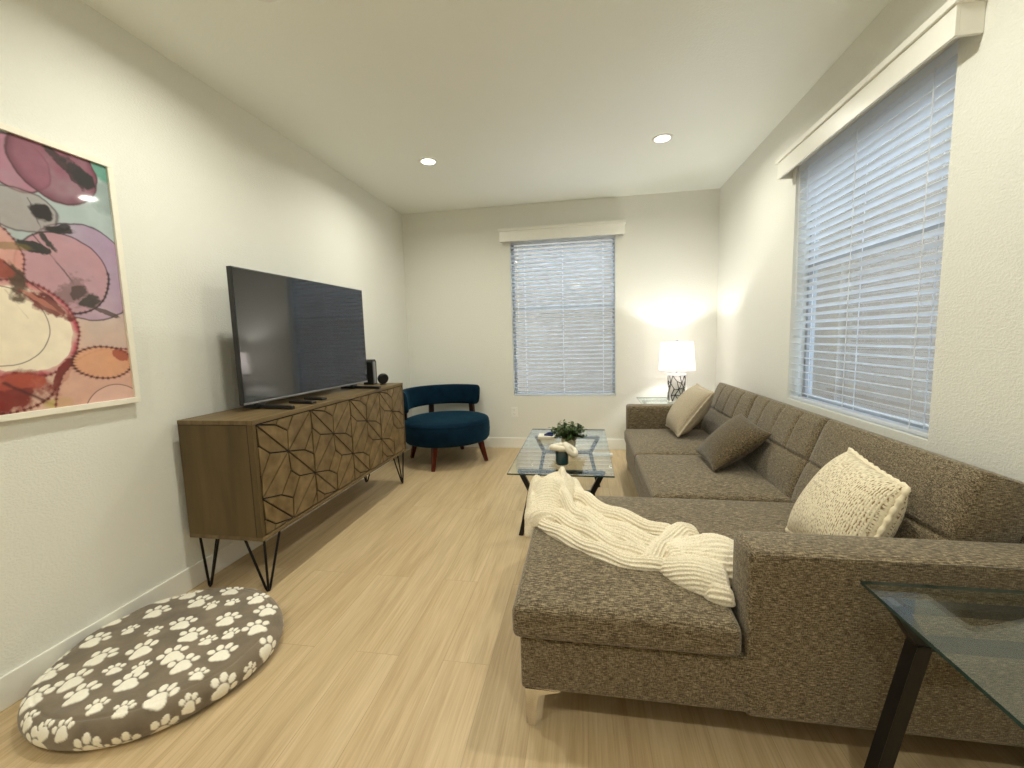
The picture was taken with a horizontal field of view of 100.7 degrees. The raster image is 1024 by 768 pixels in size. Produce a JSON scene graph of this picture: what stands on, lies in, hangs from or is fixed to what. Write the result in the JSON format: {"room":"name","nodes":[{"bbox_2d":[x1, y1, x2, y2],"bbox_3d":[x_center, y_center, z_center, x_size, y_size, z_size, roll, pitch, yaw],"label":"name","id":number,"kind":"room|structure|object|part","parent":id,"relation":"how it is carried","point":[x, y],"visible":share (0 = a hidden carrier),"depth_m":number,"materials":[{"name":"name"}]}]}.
{"room":"living room","nodes":[
{"label":"living room","id":0,"kind":"room"},
{"bbox_2d":[0,0,411,676],"bbox_3d":[-1.942,-0.196,1.437,0.160,2.740,7.408,-1,6,10],"label":"wall","id":1,"kind":"structure","parent":0,"point":[94,517],"depth_m":2.05,"materials":[{"name":"paint"}]},
{"bbox_2d":[0,122,140,421],"bbox_3d":[-1.830,-0.400,1.525,0.033,1.062,0.822,-1,6,10],"label":"framed print","id":2,"kind":"object","parent":1,"relation":"attached to","point":[67,344],"visible":1,"depth_m":1.68},
{"bbox_2d":[0,443,411,711],"bbox_3d":[-1.821,1.105,1.562,0.012,0.121,7.408,-1,6,10],"label":"baseboard","id":3,"kind":"structure","parent":1,"relation":"attached to","point":[14,685],"depth_m":1.93,"materials":[{"name":"white paint"}]},
{"bbox_2d":[81,0,890,213],"bbox_3d":[-0.203,-1.624,0.981,3.849,0.100,7.808,-1,6,10],"label":"ceiling","id":4,"kind":"structure","parent":0,"point":[515,102],"depth_m":2.40,"materials":[{"name":"paint"}]},
{"bbox_2d":[259,0,276,1],"bbox_3d":[-1.035,-1.627,1.741,0.156,0.007,0.156,-1,6,10],"label":"recessed light","id":5,"kind":"object","parent":4,"relation":"in","point":[259,0],"visible":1,"depth_m":1.80,"materials":[{"name":"white plastic"}]},
{"bbox_2d":[418,157,437,165],"bbox_3d":[-0.687,-1.822,3.477,0.156,0.007,0.156,-1,6,10],"label":"recessed light","id":6,"kind":"object","parent":4,"relation":"in","point":[427,161],"visible":1,"depth_m":3.47,"materials":[{"name":"white plastic"}]},
{"bbox_2d":[652,133,673,143],"bbox_3d":[1.130,-1.841,3.184,0.156,0.007,0.156,-1,6,10],"label":"recessed light","id":7,"kind":"object","parent":4,"relation":"in","point":[661,138],"visible":1,"depth_m":3.18,"materials":[{"name":"white plastic"}]},
{"bbox_2d":[0,447,1023,767],"bbox_3d":[-0.124,1.199,1.282,3.849,0.100,7.808,-1,6,10],"label":"floor","id":8,"kind":"structure","parent":0,"point":[398,646],"depth_m":1.58,"materials":[{"name":"brown wood"}]},
{"bbox_2d":[17,587,283,750],"bbox_3d":[-1.378,1.075,1.725,0.804,0.119,0.804,-2,6,-5],"label":"dog bed","id":9,"kind":"object","parent":8,"relation":"on","point":[148,670],"visible":1,"depth_m":1.56,"materials":[{"name":"brown fabric"}]},
{"bbox_2d":[177,383,405,591],"bbox_3d":[-1.319,0.539,3.006,0.430,0.911,1.751,-1,6,10],"label":"media console","id":10,"kind":"object","parent":8,"relation":"on","point":[249,474],"visible":1,"depth_m":2.27,"materials":[{"name":"brown wood"}]},
{"bbox_3d":[-1.563,0.930,2.292,0.136,0.296,0.136,-1,6,10],"label":"leg","id":11,"kind":"part","parent":10,"relation":"part of","materials":[{"name":"black metal"}]},
{"bbox_3d":[-1.468,0.488,2.144,0.428,0.575,0.022,-1,6,10],"label":"panel","id":12,"kind":"part","parent":10,"relation":"part of","materials":[{"name":"brown wood"}]},
{"bbox_3d":[-1.311,0.928,2.248,0.136,0.296,0.136,-1,6,10],"label":"leg","id":13,"kind":"part","parent":10,"relation":"part of","materials":[{"name":"black metal"}]},
{"bbox_3d":[-1.229,0.461,2.330,0.022,0.569,0.424,-1,6,10],"label":"door","id":14,"kind":"part","parent":10,"relation":"part of","materials":[{"name":"brown wood"}]},
{"bbox_2d":[289,400,316,403],"bbox_3d":[-1.297,0.111,2.628,0.190,0.017,0.042,1,7,22],"label":"remote control","id":15,"kind":"object","parent":10,"relation":"on","point":[291,401],"visible":1,"depth_m":2.61,"materials":[{"name":"black plastic"}]},
{"bbox_2d":[226,266,380,408],"bbox_3d":[-1.310,-0.305,2.893,0.366,0.791,1.258,0,6,12],"label":"television","id":16,"kind":"object","parent":10,"relation":"on","point":[292,336],"visible":1,"depth_m":2.68,"materials":[{"name":"black plastic"}]},
{"bbox_2d":[304,397,326,399],"bbox_3d":[-1.291,0.095,2.783,0.160,0.017,0.044,1,7,22],"label":"remote control","id":17,"kind":"object","parent":10,"relation":"on","point":[305,398],"visible":1,"depth_m":2.76,"materials":[{"name":"black plastic"}]},
{"bbox_3d":[-1.158,0.415,2.747,0.022,0.569,0.424,-1,6,10],"label":"door","id":18,"kind":"part","parent":10,"relation":"part of","materials":[{"name":"brown wood"}]},
{"bbox_3d":[-1.086,0.368,3.164,0.022,0.569,0.424,-1,6,10],"label":"door","id":19,"kind":"part","parent":10,"relation":"part of","materials":[{"name":"brown wood"}]},
{"bbox_2d":[364,359,376,384],"bbox_3d":[-1.239,-0.106,3.703,0.093,0.218,0.073,-1,6,10],"label":"speaker","id":20,"kind":"object","parent":10,"relation":"on","point":[371,363],"visible":0.88,"depth_m":3.67},
{"bbox_3d":[-1.195,-0.103,3.692,0.003,0.188,0.040,-1,6,10],"label":"panel","id":21,"kind":"part","parent":20,"relation":"part of","materials":[{"name":"silver metal"}]},
{"bbox_2d":[377,373,387,384],"bbox_3d":[-1.118,-0.045,3.669,0.094,0.096,0.067,-7,8,-43],"label":"camera","id":22,"kind":"object","parent":10,"relation":"on","point":[382,378],"visible":1,"depth_m":3.65,"materials":[{"name":"black plastic"}]},
{"bbox_3d":[-1.015,0.322,3.581,0.022,0.569,0.424,-1,6,10],"label":"door","id":23,"kind":"part","parent":10,"relation":"part of","materials":[{"name":"brown wood"}]},
{"bbox_3d":[-1.048,0.757,3.783,0.136,0.296,0.136,-1,6,10],"label":"leg","id":24,"kind":"part","parent":10,"relation":"part of","materials":[{"name":"black metal"}]},
{"bbox_3d":[-1.178,0.299,3.837,0.428,0.575,0.022,-1,6,10],"label":"panel","id":25,"kind":"part","parent":10,"relation":"part of","materials":[{"name":"brown wood"}]},
{"bbox_2d":[403,384,489,471],"bbox_3d":[-0.704,0.431,4.548,0.935,0.776,0.937,-1,6,10],"label":"barrel chair","id":26,"kind":"object","parent":8,"relation":"on","point":[433,430],"visible":0.94,"depth_m":4.37,"materials":[{"name":"teal fabric"}]},
{"bbox_3d":[-1.067,0.694,4.657,0.082,0.251,0.089,-6,8,-36],"label":"leg","id":27,"kind":"part","parent":26,"relation":"part of","materials":[{"name":"red wood"}]},
{"bbox_3d":[-0.929,0.284,4.884,0.058,0.201,0.039,-5,7,-32],"label":"post","id":28,"kind":"part","parent":26,"relation":"part of","materials":[{"name":"brown wood"}]},
{"bbox_3d":[-0.768,0.736,4.185,0.087,0.251,0.084,-6,8,-36],"label":"leg","id":29,"kind":"part","parent":26,"relation":"part of","materials":[{"name":"red wood"}]},
{"bbox_3d":[-0.861,0.141,4.708,0.963,0.225,0.430,-6,8,-37],"label":"backrest","id":30,"kind":"part","parent":26,"relation":"part of","materials":[{"name":"teal fabric"}]},
{"bbox_3d":[-0.696,0.462,4.539,0.916,0.242,0.916,-1,6,10],"label":"seat","id":31,"kind":"part","parent":26,"relation":"part of","materials":[{"name":"teal fabric"}]},
{"bbox_3d":[-0.462,0.272,4.877,0.064,0.208,0.045,2,7,34],"label":"post","id":32,"kind":"part","parent":26,"relation":"part of","materials":[{"name":"brown wood"}]},
{"bbox_3d":[-0.311,0.693,4.470,0.082,0.251,0.089,-6,8,-36],"label":"leg","id":33,"kind":"part","parent":26,"relation":"part of","materials":[{"name":"red wood"}]},
{"bbox_2d":[507,429,614,535],"bbox_3d":[0.404,0.704,3.224,0.648,0.454,1.300,-1,6,10],"label":"coffee table","id":34,"kind":"object","parent":8,"relation":"on","point":[598,475],"visible":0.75,"depth_m":2.71,"materials":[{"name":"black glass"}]},
{"bbox_3d":[0.089,0.767,2.744,0.100,0.447,0.034,-1,6,10],"label":"leg","id":35,"kind":"part","parent":34,"relation":"part of","materials":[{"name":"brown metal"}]},
{"bbox_3d":[0.248,0.663,3.675,0.100,0.447,0.034,-1,6,10],"label":"leg","id":36,"kind":"part","parent":34,"relation":"part of","materials":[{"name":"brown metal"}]},
{"bbox_2d":[538,433,555,439],"bbox_3d":[0.289,0.434,3.510,0.140,0.026,0.120,-1,6,10],"label":"pack","id":37,"kind":"object","parent":34,"relation":"on","point":[541,436],"visible":0.69,"depth_m":3.46,"materials":[{"name":"white paper"}]},
{"bbox_2d":[544,432,553,435],"bbox_3d":[0.307,0.408,3.501,0.080,0.026,0.085,-1,6,10],"label":"folded cloth","id":38,"kind":"object","parent":37,"relation":"on","point":[547,433],"visible":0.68,"depth_m":3.48,"materials":[{"name":"blue fabric"}]},
{"bbox_3d":[0.397,0.482,3.201,0.648,0.009,1.300,-1,6,10],"label":"glass","id":39,"kind":"part","parent":34,"relation":"part of","materials":[{"name":"clear glass"}]},
{"bbox_3d":[0.308,0.556,2.683,0.548,0.021,0.030,-1,6,10],"label":"rail","id":40,"kind":"part","parent":34,"relation":"part of","materials":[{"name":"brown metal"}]},
{"bbox_2d":[555,451,568,465],"bbox_3d":[0.327,0.479,2.774,0.084,0.091,0.084,-1,6,10],"label":"candle jar","id":41,"kind":"object","parent":34,"relation":"on","point":[561,457],"visible":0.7,"depth_m":2.74,"materials":[{"name":"teal glass"}]},
{"bbox_2d":[549,442,577,457],"bbox_3d":[0.336,0.425,2.766,0.188,0.098,0.119,-1,6,10],"label":"ornament","id":42,"kind":"object","parent":41,"relation":"on","point":[566,447],"visible":1,"depth_m":2.72,"materials":[{"name":"beige ceramic"}]},
{"bbox_2d":[548,419,586,446],"bbox_3d":[0.411,0.374,3.154,0.295,0.215,0.283,-1,6,10],"label":"potted plant","id":43,"kind":"object","parent":34,"relation":"on","point":[568,434],"visible":0.99,"depth_m":3.11,"materials":[{"name":"green plant"}]},
{"bbox_3d":[0.422,0.438,3.161,0.114,0.085,0.114,-1,6,10],"label":"pot","id":44,"kind":"part","parent":43,"relation":"part of","materials":[{"name":"beige ceramic"}]},
{"bbox_3d":[0.467,0.452,3.614,0.548,0.021,0.030,-1,6,10],"label":"rail","id":45,"kind":"part","parent":34,"relation":"part of","materials":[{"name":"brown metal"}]},
{"bbox_3d":[0.471,0.581,3.628,0.390,0.026,0.028,-1,6,10],"label":"cross rail","id":46,"kind":"part","parent":34,"relation":"part of","materials":[{"name":"brown metal"}]},
{"bbox_3d":[0.698,0.657,3.597,0.098,0.447,0.034,-1,6,10],"label":"leg","id":47,"kind":"part","parent":34,"relation":"part of","materials":[{"name":"brown metal"}]},
{"bbox_3d":[0.539,0.760,2.667,0.098,0.447,0.034,-1,6,10],"label":"leg","id":48,"kind":"part","parent":34,"relation":"part of","materials":[{"name":"brown metal"}]},
{"bbox_2d":[583,453,612,456],"bbox_3d":[0.920,0.757,4.550,0.315,0.028,0.060,-1,6,10],"label":"power strip","id":49,"kind":"object","parent":8,"relation":"on","point":[594,454],"visible":0.83,"depth_m":4.52,"materials":[{"name":"white plastic"}]},
{"bbox_2d":[636,397,666,403],"bbox_3d":[1.623,0.478,4.315,0.616,0.604,0.655,-1,6,10],"label":"end table","id":50,"kind":"object","parent":8,"relation":"on","point":[643,401],"visible":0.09,"depth_m":4.52,"materials":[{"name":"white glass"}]},
{"bbox_3d":[1.651,0.175,4.493,0.540,0.021,0.034,-1,6,10],"label":"rail","id":51,"kind":"part","parent":50,"relation":"part of","materials":[{"name":"brown metal"}]},
{"bbox_2d":[659,340,694,402],"bbox_3d":[1.648,-0.132,4.245,0.348,0.620,0.348,-1,6,10],"label":"table lamp","id":52,"kind":"object","parent":50,"relation":"on","point":[676,357],"visible":0.86,"depth_m":4.13,"materials":[{"name":"white fabric"}]},
{"bbox_3d":[1.644,-0.276,4.230,0.344,0.274,0.344,-1,6,10],"label":"lamp shade","id":53,"kind":"part","parent":52,"relation":"part of","materials":[{"name":"white fabric"}]},
{"bbox_2d":[512,382,1023,746],"bbox_3d":[1.014,0.552,2.594,1.583,0.844,2.838,-1,6,10],"label":"sectional sofa","id":54,"kind":"object","parent":8,"relation":"on","point":[802,640],"visible":0.75,"depth_m":1.28,"materials":[{"name":"brown fabric"}]},
{"bbox_3d":[0.111,1.055,1.445,0.115,0.138,0.115,-1,6,10],"label":"leg","id":55,"kind":"part","parent":54,"relation":"part of","materials":[{"name":"beige wood"}]},
{"bbox_2d":[524,466,735,606],"bbox_3d":[0.430,0.587,1.780,0.443,0.252,1.060,-7,8,-40],"label":"knitted throw","id":56,"kind":"object","parent":54,"relation":"on","point":[557,503],"visible":0.98,"depth_m":1.64,"materials":[{"name":"beige fabric"}]},
{"bbox_3d":[0.998,0.752,2.558,1.515,0.180,2.676,-1,6,10],"label":"frame","id":57,"kind":"part","parent":54,"relation":"part of","materials":[{"name":"brown fabric"}]},
{"bbox_2d":[512,496,794,656],"bbox_3d":[0.716,0.687,1.725,1.288,0.134,1.006,-1,6,10],"label":"cushion","id":58,"kind":"object","parent":54,"relation":"on","point":[565,595],"depth_m":1.34,"materials":[{"name":"brown fabric"}]},
{"bbox_3d":[1.537,0.443,3.861,0.960,0.516,0.155,-1,6,10],"label":"arm","id":59,"kind":"part","parent":54,"relation":"part of"},
{"bbox_2d":[624,429,708,464],"bbox_3d":[1.296,0.492,3.386,0.705,0.136,0.838,-1,6,10],"label":"seat cushion","id":60,"kind":"object","parent":54,"relation":"on","point":[638,441],"depth_m":3.28,"materials":[{"name":"brown fabric"}]},
{"bbox_2d":[665,383,714,436],"bbox_3d":[1.447,0.207,3.479,0.305,0.379,0.457,-1,6,10],"label":"throw pillow","id":61,"kind":"object","parent":54,"relation":"on","point":[694,403],"visible":1,"depth_m":3.32,"materials":[{"name":"beige fabric"}]},
{"bbox_2d":[635,455,792,502],"bbox_3d":[1.156,0.583,2.572,0.705,0.136,0.810,-1,6,10],"label":"seat cushion","id":62,"kind":"object","parent":54,"relation":"on","point":[661,476],"depth_m":2.39,"materials":[{"name":"brown fabric"}]},
{"bbox_2d":[701,382,761,434],"bbox_3d":[1.758,0.264,3.345,0.315,0.471,0.844,-1,6,10],"label":"cushion","id":63,"kind":"object","parent":54,"relation":"on","point":[729,401],"depth_m":3.34,"materials":[{"name":"brown fabric"}]},
{"bbox_2d":[696,414,771,471],"bbox_3d":[1.369,0.363,2.659,0.320,0.282,0.450,-1,6,10],"label":"throw pillow","id":64,"kind":"object","parent":54,"relation":"on","point":[737,437],"visible":1,"depth_m":2.53,"materials":[{"name":"brown fabric"}]},
{"bbox_2d":[741,396,836,497],"bbox_3d":[1.615,0.357,2.510,0.315,0.471,0.847,-1,6,10],"label":"cushion","id":65,"kind":"object","parent":54,"relation":"on","point":[780,461],"depth_m":2.33,"materials":[{"name":"brown fabric"}]},
{"bbox_2d":[785,447,910,537],"bbox_3d":[1.207,0.452,1.530,0.279,0.350,0.433,-1,6,10],"label":"throw pillow","id":66,"kind":"object","parent":54,"relation":"on","point":[850,495],"visible":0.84,"depth_m":1.44,"materials":[{"name":"beige fabric"}]},
{"bbox_3d":[1.133,0.729,1.244,0.873,0.524,0.158,-1,6,10],"label":"arm","id":67,"kind":"part","parent":54,"relation":"part of"},
{"bbox_2d":[791,420,1023,543],"bbox_3d":[1.473,0.450,1.679,0.315,0.471,0.837,-1,6,10],"label":"cushion","id":68,"kind":"object","parent":54,"relation":"on","point":[949,498],"depth_m":1.36,"materials":[{"name":"brown fabric"}]},
{"bbox_3d":[1.701,0.448,2.474,0.185,0.440,2.480,-1,6,10],"label":"frame","id":69,"kind":"part","parent":54,"relation":"part of","materials":[{"name":"brown fabric"}]},
{"bbox_2d":[860,581,1023,767],"bbox_3d":[1.188,0.860,0.843,0.615,0.604,0.582,-1,6,10],"label":"end table","id":70,"kind":"object","parent":8,"relation":"on","point":[918,647],"visible":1,"depth_m":1.06,"materials":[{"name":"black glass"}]},
{"bbox_3d":[0.987,0.841,1.099,0.132,0.599,0.038,-1,6,10],"label":"leg","id":71,"kind":"part","parent":70,"relation":"part of","materials":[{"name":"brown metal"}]},
{"bbox_3d":[1.218,0.556,1.027,0.540,0.021,0.034,-1,6,10],"label":"rail","id":72,"kind":"part","parent":70,"relation":"part of","materials":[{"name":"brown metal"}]},
{"bbox_3d":[1.221,0.650,1.037,0.390,0.026,0.032,-1,6,10],"label":"cross rail","id":73,"kind":"part","parent":70,"relation":"part of","materials":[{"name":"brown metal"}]},
{"bbox_2d":[401,188,719,438],"bbox_3d":[0.470,-0.625,4.834,3.769,2.740,0.150,-1,6,10],"label":"wall","id":74,"kind":"structure","parent":0,"point":[458,275],"depth_m":4.76,"materials":[{"name":"paint"}]},
{"bbox_2d":[511,407,517,416],"bbox_3d":[0.029,0.326,4.934,0.072,0.115,0.009,-1,6,10],"label":"wall outlet","id":75,"kind":"object","parent":74,"relation":"attached to","point":[514,412],"visible":1,"depth_m":4.93,"materials":[{"name":"white plastic"}]},
{"bbox_2d":[464,437,625,449],"bbox_3d":[0.493,0.685,4.893,3.425,0.121,0.012,-1,6,10],"label":"baseboard","id":76,"kind":"structure","parent":74,"relation":"attached to","point":[490,442],"depth_m":4.91,"materials":[{"name":"white paint"}]},
{"bbox_2d":[511,239,614,392],"bbox_3d":[0.583,-0.751,4.844,1.148,1.758,0.045,-1,6,10],"label":"window","id":77,"kind":"structure","parent":74,"relation":"in","point":[613,252],"depth_m":4.82,"materials":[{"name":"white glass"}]},
{"bbox_2d":[498,220,625,394],"bbox_3d":[0.555,-0.791,4.707,1.362,1.857,0.167,-1,6,10],"label":"window blind","id":78,"kind":"object","parent":77,"relation":"attached to","point":[601,230],"visible":1,"depth_m":4.72,"materials":[{"name":"white plastic"}]},
{"bbox_3d":[0.156,-0.728,4.837,0.004,1.698,0.059,-1,6,10],"label":"ladder cord","id":79,"kind":"part","parent":78,"relation":"part of","materials":[{"name":"white fabric"}]},
{"bbox_3d":[0.575,-0.732,4.765,0.004,1.698,0.059,-1,6,10],"label":"ladder cord","id":80,"kind":"part","parent":78,"relation":"part of","materials":[{"name":"white fabric"}]},
{"bbox_3d":[0.593,0.117,4.856,1.136,0.018,0.052,-1,6,10],"label":"rail","id":81,"kind":"part","parent":78,"relation":"part of","materials":[{"name":"white plastic"}]},
{"bbox_3d":[1.009,-0.736,4.690,0.004,1.698,0.059,-1,6,10],"label":"ladder cord","id":82,"kind":"part","parent":78,"relation":"part of","materials":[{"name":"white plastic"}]},
{"bbox_2d":[715,0,1023,481],"bbox_3d":[1.610,-0.229,0.826,0.150,2.740,7.408,-1,6,10],"label":"wall","id":83,"kind":"structure","parent":0,"point":[976,419],"depth_m":1.61,"materials":[{"name":"paint"}]},
{"bbox_2d":[803,184,944,430],"bbox_3d":[1.890,-0.595,2.226,0.045,1.525,1.224,-1,6,10],"label":"window","id":84,"kind":"structure","parent":83,"relation":"in","point":[808,325],"depth_m":2.73,"materials":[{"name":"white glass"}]},
{"bbox_2d":[775,0,985,437],"bbox_3d":[1.754,-0.634,2.227,0.166,1.597,1.420,-1,6,10],"label":"window blind","id":85,"kind":"object","parent":84,"relation":"attached to","point":[932,87],"visible":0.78,"depth_m":1.99,"materials":[{"name":"white plastic"}]},
{"bbox_3d":[1.891,-0.636,2.708,0.059,1.465,0.004,-1,6,10],"label":"ladder cord","id":86,"kind":"part","parent":85,"relation":"part of","materials":[{"name":"white fabric"}]},
{"bbox_3d":[1.811,-0.584,2.238,0.059,1.465,0.004,-1,6,10],"label":"ladder cord","id":87,"kind":"part","parent":85,"relation":"part of","materials":[{"name":"white fabric"}]},
{"bbox_3d":[1.832,0.149,2.319,0.052,0.018,1.212,-1,6,10],"label":"rail","id":88,"kind":"part","parent":85,"relation":"part of","materials":[{"name":"white plastic"}]},
{"bbox_3d":[1.729,-0.531,1.758,0.059,1.465,0.004,-1,6,10],"label":"ladder cord","id":89,"kind":"part","parent":85,"relation":"part of","materials":[{"name":"white fabric"}]},
{"label":"outside","id":90,"kind":"structure","parent":0,"visible":0},
{"bbox_3d":[0.792,1.457,4.522,24.000,0.150,24.808,-1,6,10],"label":"ground","id":91,"kind":"structure","parent":90,"visible":0},
{"bbox_2d":[514,168,846,399],"bbox_3d":[-1.027,-1.482,8.261,13.200,5.000,0.450,-1,6,10],"label":"window","id":92,"kind":"structure","parent":91,"relation":"on","point":[573,386],"depth_m":7.84,"materials":[{"name":"glass"}]},
{"bbox_2d":[834,99,953,423],"bbox_3d":[5.354,-1.407,4.953,0.450,5.200,21.808,-1,6,10],"label":"window","id":93,"kind":"structure","parent":91,"relation":"on","point":[919,363],"depth_m":6.14,"materials":[{"name":"glass"}]}
]}

